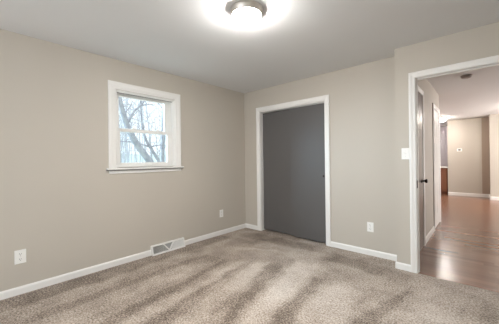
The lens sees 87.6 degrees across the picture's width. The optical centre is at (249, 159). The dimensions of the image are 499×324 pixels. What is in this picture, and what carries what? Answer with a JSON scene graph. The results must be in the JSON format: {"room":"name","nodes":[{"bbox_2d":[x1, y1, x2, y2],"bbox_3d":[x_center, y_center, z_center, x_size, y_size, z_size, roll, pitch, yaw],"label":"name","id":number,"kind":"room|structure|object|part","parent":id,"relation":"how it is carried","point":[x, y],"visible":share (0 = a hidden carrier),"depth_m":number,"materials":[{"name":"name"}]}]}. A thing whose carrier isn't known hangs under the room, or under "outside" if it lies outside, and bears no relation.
{"room":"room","nodes":[
{"label":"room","id":0,"kind":"room"},
{"bbox_2d":[0,29,245,291],"bbox_3d":[-1.877,0.055,2.861,0.150,2.490,6.700,-1,0,42],"label":"wall","id":1,"kind":"structure","parent":0,"point":[60,203],"depth_m":2.86,"materials":[{"name":"beige paint"}]},
{"bbox_2d":[14,249,25,264],"bbox_3d":[-2.142,0.905,2.434,0.009,0.128,0.084,-1,0,42],"label":"wall outlet","id":2,"kind":"object","parent":1,"relation":"attached to","point":[19,255],"visible":1,"depth_m":2.43,"materials":[{"name":"white plastic"}]},
{"bbox_2d":[0,223,245,299],"bbox_3d":[-2.002,1.216,2.583,0.013,0.072,5.800,-1,0,42],"label":"baseboard","id":3,"kind":"structure","parent":1,"relation":"attached to","point":[26,288],"depth_m":2.85,"materials":[{"name":"white paint"}]},
{"bbox_2d":[106,80,183,173],"bbox_3d":[-1.355,-0.385,3.414,0.195,1.089,1.018,-1,0,42],"label":"window","id":4,"kind":"structure","parent":1,"relation":"in","point":[171,108],"depth_m":3.37,"materials":[{"name":"white paint"}]},
{"bbox_3d":[-1.393,-0.588,3.444,0.034,0.480,0.763,-1,0,42],"label":"sash","id":5,"kind":"part","parent":4,"relation":"part of","materials":[{"name":"white plastic"}]},
{"bbox_3d":[-1.351,-0.151,3.412,0.034,0.476,0.763,-1,0,42],"label":"sash","id":6,"kind":"part","parent":4,"relation":"part of","materials":[{"name":"white plastic"}]},
{"bbox_3d":[-1.373,-0.373,3.428,0.148,0.936,0.805,-1,0,42],"label":"frame","id":7,"kind":"part","parent":4,"relation":"part of","materials":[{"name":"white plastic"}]},
{"bbox_2d":[150,237,185,255],"bbox_3d":[-1.101,1.177,3.551,0.060,0.122,0.495,-1,0,42],"label":"floor vent","id":8,"kind":"object","parent":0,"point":[164,247],"visible":1,"depth_m":3.53,"materials":[{"name":"white plastic"}]},
{"bbox_2d":[0,194,498,323],"bbox_3d":[3.412,1.233,3.903,6.300,0.101,15.000,-1,0,42],"label":"floor","id":9,"kind":"structure","parent":0,"point":[245,275],"depth_m":2.53,"materials":[{"name":"beige carpet"}]},
{"bbox_2d":[441,166,447,194],"bbox_3d":[6.165,0.693,9.308,1.540,0.925,0.630,-1,0,42],"label":"cabinet","id":10,"kind":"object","parent":9,"relation":"on","point":[444,169],"depth_m":8.65,"materials":[{"name":"brown wood"}]},
{"bbox_2d":[0,0,498,126],"bbox_3d":[3.341,-1.305,3.971,6.450,0.100,15.350,-1,0,42],"label":"ceiling","id":11,"kind":"structure","parent":0,"point":[197,40],"depth_m":2.51,"materials":[{"name":"white paint"}]},
{"bbox_2d":[230,0,262,24],"bbox_3d":[-0.023,-1.165,2.098,0.260,0.096,0.260,-1,0,42],"label":"ceiling light","id":12,"kind":"object","parent":11,"relation":"attached to","point":[244,12],"visible":1,"depth_m":2.02,"materials":[{"name":"white glass"}]},
{"bbox_3d":[-0.022,-1.141,2.098,0.226,0.048,0.226,-1,0,42],"label":"lamp shade","id":13,"kind":"part","parent":12,"relation":"part of","materials":[{"name":"white glass"}]},
{"bbox_2d":[460,74,472,78],"bbox_3d":[3.222,-1.234,3.865,0.140,0.040,0.140,-1,0,42],"label":"smoke detector","id":14,"kind":"object","parent":11,"relation":"attached to","point":[466,76],"visible":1,"depth_m":3.83,"materials":[{"name":"plastic"}]},
{"bbox_2d":[244,57,396,254],"bbox_3d":[0.893,0.020,3.941,2.526,2.490,0.110,-1,0,42],"label":"wall","id":15,"kind":"structure","parent":0,"point":[361,97],"depth_m":3.42,"materials":[{"name":"beige paint"}]},
{"bbox_2d":[263,109,290,233],"bbox_3d":[0.481,0.192,4.355,0.614,2.012,0.032,-1,0,42],"label":"door","id":16,"kind":"structure","parent":15,"relation":"in","point":[276,125],"depth_m":4.35,"materials":[{"name":"grey paint"}]},
{"bbox_2d":[256,95,330,246],"bbox_3d":[0.665,0.154,4.135,1.340,2.129,0.129,-1,0,42],"label":"door frame","id":17,"kind":"structure","parent":15,"relation":"attached to","point":[260,111],"depth_m":4.09,"materials":[{"name":"white paint"}]},
{"bbox_2d":[290,103,325,242],"bbox_3d":[0.877,0.188,3.938,0.588,2.012,0.035,-1,0,42],"label":"door","id":18,"kind":"structure","parent":15,"relation":"in","point":[307,128],"depth_m":3.91,"materials":[{"name":"grey paint"}]},
{"bbox_2d":[246,224,396,260],"bbox_3d":[0.864,1.180,3.897,2.493,0.072,0.013,-1,0,42],"label":"baseboard","id":19,"kind":"structure","parent":15,"relation":"attached to","point":[375,253],"depth_m":3.36,"materials":[{"name":"white paint"}]},
{"bbox_2d":[367,222,373,231],"bbox_3d":[1.531,0.850,3.297,0.078,0.122,0.009,-1,0,42],"label":"wall outlet","id":20,"kind":"object","parent":15,"relation":"attached to","point":[370,226],"visible":1,"depth_m":3.29,"materials":[{"name":"white plastic"}]},
{"bbox_2d":[395,261,410,271],"bbox_3d":[1.757,1.169,2.933,0.151,0.072,0.228,-1,0,42],"label":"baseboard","id":21,"kind":"structure","parent":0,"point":[398,265],"depth_m":2.85,"materials":[{"name":"white paint"}]},
{"bbox_2d":[418,79,438,250],"bbox_3d":[2.689,-0.002,4.009,0.094,2.490,2.868,-1,0,42],"label":"wall","id":22,"kind":"structure","parent":0,"point":[431,96],"depth_m":4.07,"materials":[{"name":"beige paint"}]},
{"bbox_2d":[418,86,425,245],"bbox_3d":[2.167,0.122,3.342,0.019,2.166,0.920,-1,0,42],"label":"door frame","id":23,"kind":"structure","parent":22,"relation":"attached to","point":[420,90],"depth_m":3.65,"materials":[{"name":"white paint"}]},
{"bbox_2d":[418,92,427,249],"bbox_3d":[2.177,0.148,3.333,0.105,2.091,0.794,-1,0,42],"label":"door","id":24,"kind":"structure","parent":22,"relation":"in","point":[420,128],"depth_m":3.50,"materials":[{"name":"grey wood"}]},
{"bbox_3d":[2.162,0.119,3.342,0.004,1.720,0.575,-1,0,42],"label":"panel","id":25,"kind":"part","parent":24,"relation":"part of","materials":[{"name":"grey wood"}]},
{"bbox_2d":[426,226,434,242],"bbox_3d":[3.095,1.151,4.365,0.013,0.086,1.815,-1,0,42],"label":"baseboard","id":26,"kind":"structure","parent":22,"relation":"attached to","point":[432,230],"depth_m":4.03,"materials":[{"name":"white paint"}]},
{"bbox_2d":[432,103,440,226],"bbox_3d":[3.383,0.115,4.696,0.019,2.151,0.860,-1,0,42],"label":"door frame","id":27,"kind":"structure","parent":22,"relation":"attached to","point":[434,106],"depth_m":4.38,"materials":[{"name":"white paint"}]},
{"bbox_2d":[434,109,439,227],"bbox_3d":[3.368,0.145,4.709,0.038,2.066,0.714,-1,0,42],"label":"door","id":28,"kind":"structure","parent":22,"relation":"in","point":[436,117],"depth_m":4.72,"materials":[{"name":"white paint"}]},
{"bbox_3d":[3.379,0.117,4.696,0.004,1.695,0.495,-1,0,42],"label":"panel","id":29,"kind":"part","parent":28,"relation":"part of","materials":[{"name":"white paint"}]},
{"bbox_2d":[440,126,447,165],"bbox_3d":[6.385,-0.048,10.070,2.700,2.490,1.830,-1,0,42],"label":"wall","id":30,"kind":"structure","parent":0,"point":[443,129],"depth_m":10.12,"materials":[{"name":"grey paint"}]},
{"bbox_2d":[394,22,498,264],"bbox_3d":[2.199,0.004,2.454,1.444,2.490,0.100,-1,0,42],"label":"wall","id":31,"kind":"structure","parent":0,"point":[483,41],"depth_m":2.81,"materials":[{"name":"beige paint"}]},
{"bbox_2d":[401,148,408,158],"bbox_3d":[1.693,-0.068,2.829,0.074,0.122,0.018,-1,0,42],"label":"light switch","id":32,"kind":"object","parent":31,"relation":"attached to","point":[405,151],"visible":1,"depth_m":2.83,"materials":[{"name":"white plastic"}]},
{"bbox_2d":[408,55,498,272],"bbox_3d":[2.091,0.134,2.543,0.891,2.144,0.124,-1,0,42],"label":"door frame","id":33,"kind":"structure","parent":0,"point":[492,61],"depth_m":2.77,"materials":[{"name":"white paint"}]},
{"bbox_2d":[447,117,489,193],"bbox_3d":[8.023,-0.069,7.286,3.940,2.490,0.120,-1,0,42],"label":"wall","id":34,"kind":"structure","parent":0,"point":[464,166],"depth_m":8.20,"materials":[{"name":"beige paint"}]},
{"bbox_2d":[448,192,498,199],"bbox_3d":[7.774,1.085,7.067,3.840,0.101,0.568,-1,0,42],"label":"baseboard","id":35,"kind":"structure","parent":34,"relation":"attached to","point":[449,193],"depth_m":8.12,"materials":[{"name":"white paint"}]},
{"bbox_2d":[489,114,498,196],"bbox_3d":[8.179,-0.071,6.700,2.925,2.490,0.555,-1,0,42],"label":"wall","id":36,"kind":"structure","parent":0,"point":[494,118],"depth_m":7.41,"materials":[{"name":"beige paint"}]},
{"label":"outside","id":37,"kind":"structure","parent":0,"visible":0},
{"bbox_2d":[121,154,158,162],"bbox_3d":[-8.326,0.504,24.528,38.400,3.232,46.400,-1,0,42],"label":"ground","id":38,"kind":"structure","parent":37,"point":[137,156],"depth_m":32.42,"materials":[{"name":"white snow"}]},
{"bbox_2d":[119,97,153,161],"bbox_3d":[-3.301,-0.627,7.420,1.032,5.258,2.032,-1,0,42],"label":"tree","id":39,"kind":"object","parent":38,"relation":"on","point":[126,121],"visible":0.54,"depth_m":7.20,"materials":[{"name":"grey plant"}]},
{"bbox_2d":[119,98,165,162],"bbox_3d":[-7.580,-3.358,21.339,14.689,9.884,20.252,-1,0,42],"label":"trees","id":40,"kind":"object","parent":38,"relation":"on","point":[125,153],"visible":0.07,"depth_m":17.64,"materials":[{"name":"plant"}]},
{"bbox_2d":[119,100,165,161],"bbox_3d":[-3.138,-0.363,8.159,1.392,4.609,1.931,-1,0,28],"label":"tree","id":41,"kind":"object","parent":38,"relation":"on","point":[156,157],"visible":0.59,"depth_m":8.08,"materials":[{"name":"grey plant"}]},
{"bbox_2d":[158,103,165,161],"bbox_3d":[-3.709,-1.347,10.718,1.661,6.228,1.121,-1,0,-38],"label":"tree","id":42,"kind":"object","parent":38,"relation":"on","point":[162,151],"visible":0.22,"depth_m":10.68,"materials":[{"name":"grey plant"}]}
]}

